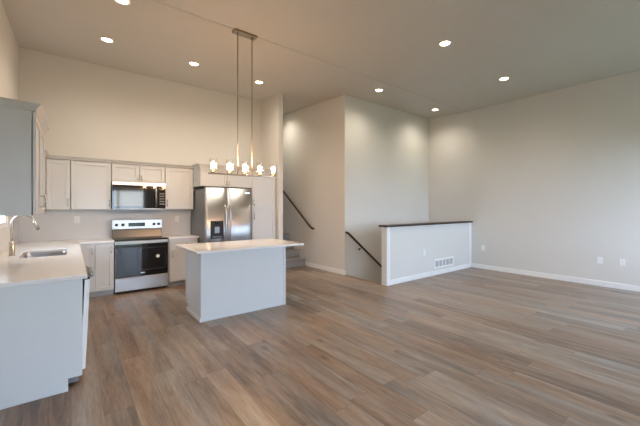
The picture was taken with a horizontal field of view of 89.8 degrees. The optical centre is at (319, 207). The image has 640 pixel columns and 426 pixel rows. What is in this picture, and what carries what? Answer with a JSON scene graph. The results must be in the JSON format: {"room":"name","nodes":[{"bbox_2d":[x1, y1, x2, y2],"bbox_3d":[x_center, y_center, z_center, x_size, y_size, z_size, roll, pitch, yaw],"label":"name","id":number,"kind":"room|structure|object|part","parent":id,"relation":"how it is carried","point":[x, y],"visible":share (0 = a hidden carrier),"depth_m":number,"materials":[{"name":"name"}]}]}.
{"room":"open-plan kitchen","nodes":[
{"label":"open-plan kitchen","id":0,"kind":"room"},
{"bbox_2d":[0,0,18,253],"bbox_3d":[-2.397,-0.713,1.919,0.120,4.350,8.170,0,0,-38],"label":"wall","id":1,"kind":"structure","parent":0,"point":[9,48],"depth_m":4.27,"materials":[{"name":"paint"}]},
{"bbox_2d":[0,216,7,227],"bbox_3d":[-3.800,-0.180,3.742,0.134,0.839,0.894,0,0,-38],"label":"window","id":2,"kind":"structure","parent":1,"relation":"in","point":[3,219],"depth_m":4.07,"materials":[{"name":"glass"}]},
{"bbox_2d":[0,97,48,215],"bbox_3d":[-2.753,-0.389,2.867,0.470,0.901,1.096,0,0,-38],"label":"upper cabinet","id":3,"kind":"object","parent":1,"relation":"attached to","point":[23,124],"visible":1,"depth_m":2.53,"materials":[{"name":"paint"}]},
{"bbox_3d":[-2.753,-0.808,2.867,0.470,0.062,1.096,0,0,-38],"label":"crown","id":4,"kind":"part","parent":3,"relation":"part of","materials":[{"name":"paint"}]},
{"bbox_3d":[-2.461,-0.356,2.792,0.020,0.824,0.514,0,0,-38],"label":"door","id":5,"kind":"part","parent":3,"relation":"part of","materials":[{"name":"paint"}]},
{"bbox_3d":[-2.780,-0.356,3.204,0.020,0.824,0.514,0,0,-38],"label":"door","id":6,"kind":"part","parent":3,"relation":"part of","materials":[{"name":"paint"}]},
{"bbox_3d":[-2.580,-0.058,2.991,0.036,0.130,0.012,0,0,-38],"label":"handle","id":7,"kind":"part","parent":3,"relation":"part of","materials":[{"name":"silver metal"}]},
{"bbox_2d":[44,149,48,208],"bbox_3d":[-4.228,-0.404,4.696,0.376,0.871,0.616,0,0,-38],"label":"upper cabinet","id":8,"kind":"object","parent":1,"relation":"attached to","point":[46,154],"visible":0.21,"depth_m":4.97,"materials":[{"name":"paint"}]},
{"bbox_3d":[-4.131,-0.371,4.797,0.020,0.794,0.550,0,0,-38],"label":"door","id":9,"kind":"part","parent":8,"relation":"part of","materials":[{"name":"paint"}]},
{"bbox_3d":[-4.228,-0.808,4.696,0.376,0.062,0.616,0,0,-38],"label":"crown","id":10,"kind":"part","parent":8,"relation":"part of","materials":[{"name":"paint"}]},
{"bbox_2d":[19,47,260,241],"bbox_3d":[-3.133,-0.763,6.440,4.253,4.450,0.120,0,0,-38],"label":"wall","id":11,"kind":"structure","parent":0,"point":[92,110],"depth_m":5.97,"materials":[{"name":"paint"}]},
{"bbox_2d":[46,154,69,209],"bbox_3d":[-4.268,-0.404,5.244,0.303,0.871,0.371,0,0,-38],"label":"upper cabinet","id":12,"kind":"object","parent":11,"relation":"attached to","point":[57,166],"visible":0.98,"depth_m":5.13,"materials":[{"name":"paint"}]},
{"bbox_3d":[-4.268,-0.808,5.244,0.303,0.062,0.371,0,0,-38],"label":"crown","id":13,"kind":"part","parent":12,"relation":"part of","materials":[{"name":"paint"}]},
{"bbox_2d":[74,216,79,222],"bbox_3d":[-4.191,0.207,5.539,0.078,0.120,0.008,0,0,-38],"label":"wall outlet","id":14,"kind":"object","parent":11,"relation":"attached to","point":[76,218],"visible":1,"depth_m":5.54,"materials":[{"name":"white plastic"}]},
{"bbox_2d":[71,156,111,209],"bbox_3d":[-3.926,-0.404,5.509,0.558,0.871,0.371,0,0,-38],"label":"upper cabinet","id":15,"kind":"object","parent":11,"relation":"attached to","point":[90,177],"visible":1,"depth_m":5.39,"materials":[{"name":"paint"}]},
{"bbox_3d":[-3.926,-0.808,5.509,0.558,0.062,0.371,0,0,-38],"label":"crown","id":16,"kind":"part","parent":15,"relation":"part of","materials":[{"name":"paint"}]},
{"bbox_2d":[111,159,165,182],"bbox_3d":[-3.365,-0.651,5.943,0.853,0.376,0.371,0,0,-38],"label":"upper cabinet","id":17,"kind":"object","parent":11,"relation":"attached to","point":[121,170],"visible":0.95,"depth_m":5.81,"materials":[{"name":"paint"}]},
{"bbox_3d":[-3.450,-0.619,5.707,0.417,0.299,0.020,0,0,-38],"label":"door","id":18,"kind":"part","parent":17,"relation":"part of","materials":[{"name":"paint"}]},
{"bbox_2d":[111,181,165,208],"bbox_3d":[-3.342,-0.215,5.915,0.846,0.485,0.444,0,0,-38],"label":"microwave","id":19,"kind":"object","parent":17,"relation":"attached to","point":[124,195],"visible":0.98,"depth_m":5.76,"materials":[{"name":"silver metal"}]},
{"bbox_3d":[-3.021,-0.193,5.917,0.025,0.360,0.054,0,0,-38],"label":"handle","id":20,"kind":"part","parent":19,"relation":"part of","materials":[{"name":"silver metal"}]},
{"bbox_3d":[-2.964,-0.190,6.015,0.124,0.410,0.030,0,0,-38],"label":"control panel","id":21,"kind":"part","parent":19,"relation":"part of","materials":[{"name":"black glass"}]},
{"bbox_3d":[-3.365,-0.808,5.943,0.853,0.062,0.371,0,0,-38],"label":"crown","id":22,"kind":"part","parent":17,"relation":"part of","materials":[{"name":"paint"}]},
{"bbox_3d":[-3.114,-0.619,5.966,0.417,0.299,0.020,0,0,-38],"label":"door","id":23,"kind":"part","parent":17,"relation":"part of","materials":[{"name":"paint"}]},
{"bbox_2d":[165,163,192,208],"bbox_3d":[-2.820,-0.404,6.366,0.522,0.871,0.371,0,0,-38],"label":"upper cabinet","id":24,"kind":"object","parent":11,"relation":"attached to","point":[178,177],"visible":0.95,"depth_m":6.25,"materials":[{"name":"paint"}]},
{"bbox_3d":[-2.820,-0.808,6.366,0.522,0.062,0.371,0,0,-38],"label":"crown","id":25,"kind":"part","parent":24,"relation":"part of","materials":[{"name":"paint"}]},
{"bbox_2d":[192,163,252,188],"bbox_3d":[-2.083,-0.626,6.671,1.103,0.426,0.791,0,0,-38],"label":"upper cabinet","id":26,"kind":"object","parent":11,"relation":"attached to","point":[201,178],"visible":0.91,"depth_m":6.35,"materials":[{"name":"paint"}]},
{"bbox_3d":[-2.060,-0.594,6.251,0.521,0.349,0.020,0,0,-38],"label":"door","id":27,"kind":"part","parent":26,"relation":"part of","materials":[{"name":"paint"}]},
{"bbox_3d":[-2.083,-0.808,6.671,1.103,0.062,0.791,0,0,-38],"label":"crown","id":28,"kind":"part","parent":26,"relation":"part of","materials":[{"name":"paint"}]},
{"bbox_3d":[-1.644,-0.594,6.574,0.519,0.349,0.020,0,0,-38],"label":"door","id":29,"kind":"part","parent":26,"relation":"part of","materials":[{"name":"paint"}]},
{"bbox_2d":[261,94,282,239],"bbox_3d":[-2.235,-0.763,8.844,0.111,4.450,4.480,0,0,-38],"label":"wall","id":30,"kind":"structure","parent":0,"point":[271,107],"depth_m":7.15,"materials":[{"name":"paint"}]},
{"bbox_2d":[283,95,348,274],"bbox_3d":[-1.081,0.587,9.136,0.120,7.150,5.430,0,0,-38],"label":"wall","id":31,"kind":"structure","parent":0,"point":[316,136],"depth_m":7.66,"materials":[{"name":"paint"}]},
{"bbox_2d":[283,190,313,229],"bbox_3d":[-1.192,-0.692,9.107,0.087,2.445,3.368,0,0,-38],"label":"handrail","id":32,"kind":"object","parent":31,"relation":"attached to","point":[286,195],"visible":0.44,"depth_m":8.23,"materials":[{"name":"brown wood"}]},
{"bbox_2d":[306,262,345,274],"bbox_3d":[0.097,1.412,7.523,0.034,0.100,1.464,0,0,-38],"label":"baseboard","id":33,"kind":"structure","parent":31,"relation":"attached to","point":[338,271],"depth_m":7.43,"materials":[{"name":"paint"}]},
{"bbox_2d":[344,275,380,284],"bbox_3d":[0.866,1.474,6.533,0.060,0.036,1.070,0,0,-38],"label":"trim","id":34,"kind":"structure","parent":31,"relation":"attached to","point":[344,275],"depth_m":6.51,"materials":[{"name":"wood"}]},
{"bbox_2d":[0,266,639,425],"bbox_3d":[1.030,1.587,4.402,8.580,0.250,8.200,0,0,-38],"label":"floor","id":35,"kind":"structure","parent":0,"point":[471,346],"depth_m":3.15,"materials":[{"name":"wood"}]},
{"bbox_2d":[0,279,81,409],"bbox_3d":[-2.248,1.021,2.425,0.728,0.882,0.088,0,0,-38],"label":"base cabinet","id":36,"kind":"object","parent":35,"relation":"on","point":[41,324],"visible":0.96,"depth_m":2.45,"materials":[{"name":"paint"}]},
{"bbox_2d":[68,266,93,384],"bbox_3d":[-2.393,1.020,2.761,0.718,0.875,0.613,0,0,-38],"label":"dishwasher","id":37,"kind":"object","parent":35,"relation":"on","point":[85,282],"visible":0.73,"depth_m":2.70,"materials":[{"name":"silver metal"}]},
{"bbox_3d":[-2.162,0.980,2.941,0.067,0.745,0.613,0,0,-38],"label":"door","id":38,"kind":"part","parent":37,"relation":"part of","materials":[{"name":"white plastic"}]},
{"bbox_3d":[-2.153,0.600,3.013,0.030,0.032,0.400,0,0,-38],"label":"handle","id":39,"kind":"part","parent":37,"relation":"part of","materials":[{"name":"metal"}]},
{"bbox_2d":[80,243,113,297],"bbox_3d":[-3.909,1.021,4.971,1.219,0.882,1.242,0,0,-38],"label":"base cabinet","id":40,"kind":"object","parent":35,"relation":"on","point":[98,256],"visible":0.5,"depth_m":5.24,"materials":[{"name":"paint"}]},
{"bbox_2d":[0,238,113,287],"bbox_3d":[-3.155,0.562,3.999,1.224,0.031,3.707,0,0,-38],"label":"countertop","id":41,"kind":"structure","parent":40,"relation":"on","point":[15,270],"depth_m":3.15,"materials":[{"name":"white stone"}]},
{"bbox_2d":[8,215,39,256],"bbox_3d":[-3.388,0.309,3.678,0.270,0.475,0.094,0,0,-38],"label":"kitchen faucet","id":42,"kind":"object","parent":41,"relation":"on","point":[11,243],"visible":0.89,"depth_m":3.62,"materials":[{"name":"silver metal"}]},
{"bbox_3d":[-3.406,0.232,3.686,0.218,0.320,0.027,0,0,-38],"label":"spout","id":43,"kind":"part","parent":42,"relation":"part of","materials":[{"name":"silver metal"}]},
{"bbox_2d":[21,251,66,257],"bbox_3d":[-3.337,0.676,3.892,0.460,0.194,0.800,0,0,-38],"label":"sink","id":44,"kind":"object","parent":41,"relation":"in","point":[55,253],"visible":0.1,"depth_m":4.17,"materials":[{"name":"metal"}]},
{"bbox_3d":[-3.733,0.974,5.120,0.223,0.762,0.020,0,0,-38],"label":"door","id":45,"kind":"part","parent":40,"relation":"part of","materials":[{"name":"paint"}]},
{"bbox_3d":[-3.538,0.974,5.272,0.253,0.762,0.020,0,0,-38],"label":"door","id":46,"kind":"part","parent":40,"relation":"part of","materials":[{"name":"paint"}]},
{"bbox_2d":[111,219,167,293],"bbox_3d":[-3.263,0.841,5.823,0.832,1.243,0.657,0,0,-38],"label":"range","id":47,"kind":"object","parent":35,"relation":"on","point":[140,247],"visible":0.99,"depth_m":5.68,"materials":[{"name":"silver glass"}]},
{"bbox_2d":[111,236,167,240],"bbox_3d":[-3.260,0.554,5.820,0.832,0.020,0.525,0,0,-38],"label":"cooktop","id":48,"kind":"object","parent":47,"relation":"in","point":[116,238],"depth_m":5.75,"materials":[{"name":"black glass"}]},
{"bbox_3d":[-3.109,1.308,5.625,0.820,0.219,0.042,0,0,-38],"label":"storage drawer","id":49,"kind":"part","parent":47,"relation":"part of","materials":[{"name":"silver metal"}]},
{"bbox_3d":[-3.109,0.883,5.625,0.820,0.613,0.042,0,0,-38],"label":"oven door","id":50,"kind":"part","parent":47,"relation":"part of","materials":[{"name":"black glass"}]},
{"bbox_3d":[-3.096,0.905,5.607,0.812,0.562,0.006,0,0,-38],"label":"glass","id":51,"kind":"part","parent":47,"relation":"part of","materials":[{"name":"black glass"}]},
{"bbox_3d":[-3.079,0.596,5.586,0.768,0.025,0.057,0,0,-38],"label":"handle","id":52,"kind":"part","parent":47,"relation":"part of","materials":[{"name":"silver metal"}]},
{"bbox_2d":[167,238,197,286],"bbox_3d":[-2.732,1.021,6.253,0.522,0.882,0.657,0,0,-38],"label":"base cabinet","id":53,"kind":"object","parent":35,"relation":"on","point":[176,256],"visible":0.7,"depth_m":5.96,"materials":[{"name":"paint"}]},
{"bbox_3d":[-2.554,1.052,6.033,0.495,0.605,0.020,0,0,-38],"label":"door","id":54,"kind":"part","parent":53,"relation":"part of","materials":[{"name":"paint"}]},
{"bbox_2d":[162,234,198,238],"bbox_3d":[-2.736,0.562,6.268,0.540,0.031,0.632,0,0,-38],"label":"countertop","id":55,"kind":"structure","parent":53,"relation":"on","point":[181,236],"depth_m":6.11,"materials":[{"name":"white stone"}]},
{"bbox_3d":[-2.554,0.666,6.033,0.495,0.147,0.020,0,0,-38],"label":"drawer","id":56,"kind":"part","parent":53,"relation":"part of","materials":[{"name":"paint"}]},
{"bbox_2d":[191,186,251,242],"bbox_3d":[-1.999,0.534,6.533,0.930,1.856,1.021,0,0,-38],"label":"refrigerator","id":57,"kind":"object","parent":35,"relation":"on","point":[217,214],"visible":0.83,"depth_m":6.19,"materials":[{"name":"silver metal"}]},
{"bbox_3d":[-1.964,0.508,6.062,0.409,1.768,0.080,0,0,-38],"label":"door","id":58,"kind":"part","parent":57,"relation":"part of","materials":[{"name":"silver metal"}]},
{"bbox_3d":[-1.794,0.397,6.108,0.036,0.919,0.096,0,0,-38],"label":"handle","id":59,"kind":"part","parent":57,"relation":"part of","materials":[{"name":"silver metal"}]},
{"bbox_3d":[-1.722,0.397,6.163,0.036,0.919,0.096,0,0,-38],"label":"handle","id":60,"kind":"part","parent":57,"relation":"part of","materials":[{"name":"silver metal"}]},
{"bbox_3d":[-1.594,0.508,6.349,0.515,1.768,0.080,0,0,-38],"label":"door","id":61,"kind":"part","parent":57,"relation":"part of","materials":[{"name":"silver metal"}]},
{"bbox_2d":[185,247,285,322],"bbox_3d":[-1.250,1.021,4.761,1.272,0.882,0.744,0,0,-38],"label":"kitchen island","id":62,"kind":"object","parent":35,"relation":"on","point":[223,284],"visible":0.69,"depth_m":4.43,"materials":[{"name":"paint"}]},
{"bbox_3d":[-1.708,1.435,4.322,0.010,0.055,0.613,0,0,-38],"label":"trim","id":63,"kind":"part","parent":62,"relation":"part of","materials":[{"name":"paint"}]},
{"bbox_3d":[-1.520,1.021,4.116,0.036,0.882,0.056,0,0,-38],"label":"corner post","id":64,"kind":"part","parent":62,"relation":"part of","materials":[{"name":"paint"}]},
{"bbox_2d":[176,238,303,254],"bbox_3d":[-1.188,0.562,4.847,1.613,0.031,1.000,0,0,-38],"label":"island countertop","id":65,"kind":"structure","parent":62,"relation":"on","point":[227,246],"depth_m":4.65,"materials":[{"name":"white stone"}]},
{"bbox_3d":[-0.550,1.021,4.867,0.036,0.882,0.056,0,0,-38],"label":"corner post","id":66,"kind":"part","parent":62,"relation":"part of","materials":[{"name":"paint"}]},
{"bbox_2d":[251,168,276,239],"bbox_3d":[-1.408,0.311,7.194,0.597,2.301,0.791,0,0,-38],"label":"pantry cabinet","id":67,"kind":"object","parent":35,"relation":"on","point":[263,189],"visible":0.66,"depth_m":6.91,"materials":[{"name":"paint"}]},
{"bbox_3d":[-1.212,-0.382,6.909,0.540,0.773,0.020,0,0,-38],"label":"door","id":68,"kind":"part","parent":67,"relation":"part of","materials":[{"name":"paint"}]},
{"bbox_3d":[-1.212,0.687,6.909,0.540,1.345,0.020,0,0,-38],"label":"door","id":69,"kind":"part","parent":67,"relation":"part of","materials":[{"name":"paint"}]},
{"bbox_3d":[-1.408,-0.808,7.194,0.597,0.062,0.791,0,0,-38],"label":"crown","id":70,"kind":"part","parent":67,"relation":"part of","materials":[{"name":"paint"}]},
{"bbox_2d":[283,226,305,267],"bbox_3d":[-1.920,0.132,9.325,0.968,2.660,3.845,0,0,-38],"label":"carpeted staircase","id":71,"kind":"structure","parent":35,"relation":"on","point":[293,259],"depth_m":8.11,"materials":[{"name":"grey carpet"}]},
{"bbox_2d":[1,0,639,118],"bbox_3d":[-0.040,-2.865,5.882,8.700,0.946,11.850,0,0,-38],"label":"ceiling","id":72,"kind":"structure","parent":0,"point":[308,52],"depth_m":4.71,"materials":[{"name":"paint"}]},
{"bbox_2d":[100,37,113,42],"bbox_3d":[-3.139,-2.475,4.733,0.175,0.022,0.175,0,0,-43],"label":"recessed light","id":73,"kind":"object","parent":72,"relation":"in","point":[105,39],"visible":1,"depth_m":4.72,"materials":[{"name":"paint"}]},
{"bbox_2d":[114,0,130,4],"bbox_3d":[-2.293,-2.401,3.719,0.175,0.022,0.175,0,0,-43],"label":"recessed light","id":74,"kind":"object","parent":72,"relation":"in","point":[123,2],"visible":1,"depth_m":3.75,"materials":[{"name":"white"}]},
{"bbox_2d":[188,61,198,65],"bbox_3d":[-2.168,-2.477,5.524,0.175,0.022,0.175,0,0,-43],"label":"recessed light","id":75,"kind":"object","parent":72,"relation":"in","point":[190,62],"visible":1,"depth_m":5.50,"materials":[{"name":"white"}]},
{"bbox_2d":[208,28,276,177],"bbox_3d":[-1.030,-1.415,4.414,1.007,1.963,0.110,0,0,-38],"label":"chandelier","id":76,"kind":"object","parent":72,"relation":"hanging from","point":[238,32],"visible":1,"depth_m":4.34,"materials":[{"name":"silver metal"}]},
{"bbox_2d":[211,162,215,172],"bbox_3d":[-1.380,-0.546,4.142,0.100,0.188,0.100,0,0,-38],"label":"shade","id":77,"kind":"object","parent":76,"relation":"attached to","point":[212,164],"depth_m":4.13,"materials":[{"name":"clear glass"}]},
{"bbox_2d":[227,163,231,173],"bbox_3d":[-1.206,-0.546,4.277,0.100,0.188,0.100,0,0,-38],"label":"shade","id":78,"kind":"object","parent":76,"relation":"attached to","point":[229,165],"depth_m":4.26,"materials":[{"name":"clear glass"}]},
{"bbox_3d":[-1.114,-1.409,4.348,0.025,1.913,0.025,0,0,-38],"label":"rod","id":79,"kind":"part","parent":76,"relation":"part of","materials":[{"name":"silver metal"}]},
{"bbox_2d":[439,40,451,46],"bbox_3d":[1.815,-2.388,4.663,0.176,0.013,0.176,0,0,-38],"label":"recessed light","id":80,"kind":"object","parent":72,"relation":"in","point":[443,43],"visible":1,"depth_m":4.66,"materials":[{"name":"white"}]},
{"bbox_2d":[499,77,509,80],"bbox_3d":[3.406,-2.388,5.943,0.176,0.013,0.176,0,0,-38],"label":"recessed light","id":81,"kind":"object","parent":72,"relation":"in","point":[501,78],"visible":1,"depth_m":5.92,"materials":[{"name":"white"}]},
{"bbox_2d":[349,96,428,282],"bbox_3d":[1.778,0.637,7.992,3.000,7.050,0.120,0,0,-38],"label":"wall","id":82,"kind":"structure","parent":0,"point":[389,147],"depth_m":7.63,"materials":[{"name":"paint"}]},
{"bbox_2d":[345,231,381,267],"bbox_3d":[1.644,1.596,7.755,2.734,2.166,0.087,0,0,-38],"label":"handrail","id":83,"kind":"object","parent":82,"relation":"attached to","point":[346,232],"visible":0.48,"depth_m":7.20,"materials":[{"name":"dark stained wood"},{"name":"black metal"}]},
{"bbox_2d":[390,223,468,279],"bbox_3d":[2.453,2.264,7.010,3.138,3.795,0.120,0,0,-38],"label":"wall","id":84,"kind":"structure","parent":0,"point":[407,243],"depth_m":6.75,"materials":[{"name":"paint"}]},
{"bbox_2d":[381,263,470,285],"bbox_3d":[2.446,1.412,6.995,3.138,0.100,0.134,0,0,-38],"label":"baseboard","id":85,"kind":"structure","parent":84,"relation":"attached to","point":[441,271],"depth_m":6.67,"materials":[{"name":"paint"}]},
{"bbox_2d":[379,221,472,226],"bbox_3d":[2.434,0.345,6.995,3.185,0.037,0.210,0,0,-38],"label":"trim","id":86,"kind":"structure","parent":84,"relation":"on","point":[450,222],"depth_m":6.66,"materials":[{"name":"brown wood"}]},
{"bbox_2d":[382,223,470,280],"bbox_3d":[2.452,0.864,7.004,3.146,0.997,0.128,0,0,-38],"label":"trim","id":87,"kind":"structure","parent":84,"relation":"attached to","point":[385,230],"depth_m":6.04,"materials":[{"name":"paint"}]},
{"bbox_2d":[434,256,453,268],"bbox_3d":[2.772,1.222,7.175,0.790,0.210,0.010,0,0,-38],"label":"air vent","id":88,"kind":"object","parent":84,"relation":"in","point":[447,261],"visible":1,"depth_m":7.17,"materials":[{"name":"metal"}]},
{"bbox_2d":[429,70,639,285],"bbox_3d":[4.977,0.637,6.410,0.120,7.050,6.540,0,0,-38],"label":"wall","id":89,"kind":"structure","parent":0,"point":[549,182],"depth_m":6.62,"materials":[{"name":"paint"}]},
{"bbox_2d":[471,263,639,291],"bbox_3d":[5.279,1.412,5.910,0.014,0.100,5.080,0,0,-38],"label":"baseboard","id":90,"kind":"structure","parent":89,"relation":"attached to","point":[495,268],"depth_m":6.44,"materials":[{"name":"paint"}]},
{"bbox_2d":[597,257,602,263],"bbox_3d":[5.222,0.982,5.989,0.008,0.120,0.078,0,0,-38],"label":"wall outlet","id":91,"kind":"object","parent":89,"relation":"attached to","point":[599,259],"visible":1,"depth_m":5.98,"materials":[{"name":"white plastic"}]},
{"bbox_2d":[619,259,624,265],"bbox_3d":[5.411,0.982,5.745,0.008,0.120,0.078,0,0,-38],"label":"wall outlet","id":92,"kind":"object","parent":89,"relation":"attached to","point":[621,261],"visible":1,"depth_m":5.74,"materials":[{"name":"white plastic"}]}
]}

